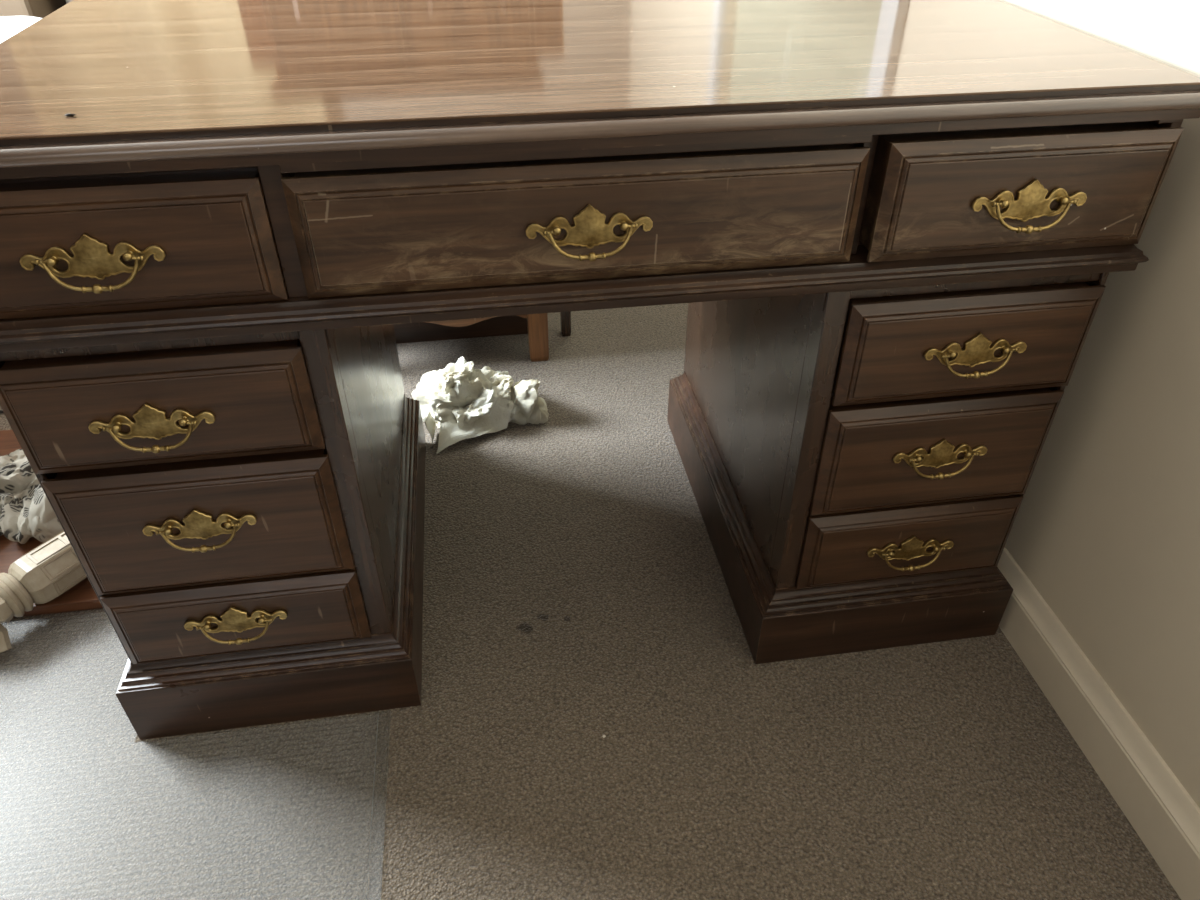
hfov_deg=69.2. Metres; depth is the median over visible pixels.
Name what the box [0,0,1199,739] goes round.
desk
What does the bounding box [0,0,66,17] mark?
storage box
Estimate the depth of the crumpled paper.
1.67 m
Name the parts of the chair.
kick panel, leg, leg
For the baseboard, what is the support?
attached to the wall
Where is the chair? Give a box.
[393,311,570,361]
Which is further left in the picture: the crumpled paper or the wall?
the crumpled paper
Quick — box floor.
[0,303,1180,899]
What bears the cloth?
on the wooden board
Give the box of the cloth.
[0,449,62,543]
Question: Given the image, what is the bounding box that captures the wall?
[1000,0,1199,807]
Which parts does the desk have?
post, bail pull, post, post, drawer, bail pull, drawer, post, post, drawer, bail pull, post, post, bail pull, drawer, post, post, waist moulding, drawer, rail, bail pull, frame, edge moulding, post, post, drawer, bail pull, post, post, drawer, bail pull, post, post, drawer, bail pull, post, post, drawer, bail pull, post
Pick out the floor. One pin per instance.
(576, 593)
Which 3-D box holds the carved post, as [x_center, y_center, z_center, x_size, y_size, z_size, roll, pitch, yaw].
[-0.837,0.197,1.300,0.083,0.100,0.241,20,42,24]
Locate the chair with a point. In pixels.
(535, 326)
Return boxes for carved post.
[0,530,86,652]
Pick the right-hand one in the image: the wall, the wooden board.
the wall
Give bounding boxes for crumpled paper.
[411,356,548,453]
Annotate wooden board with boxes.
[0,430,102,617]
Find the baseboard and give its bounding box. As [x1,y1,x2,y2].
[997,547,1199,899]

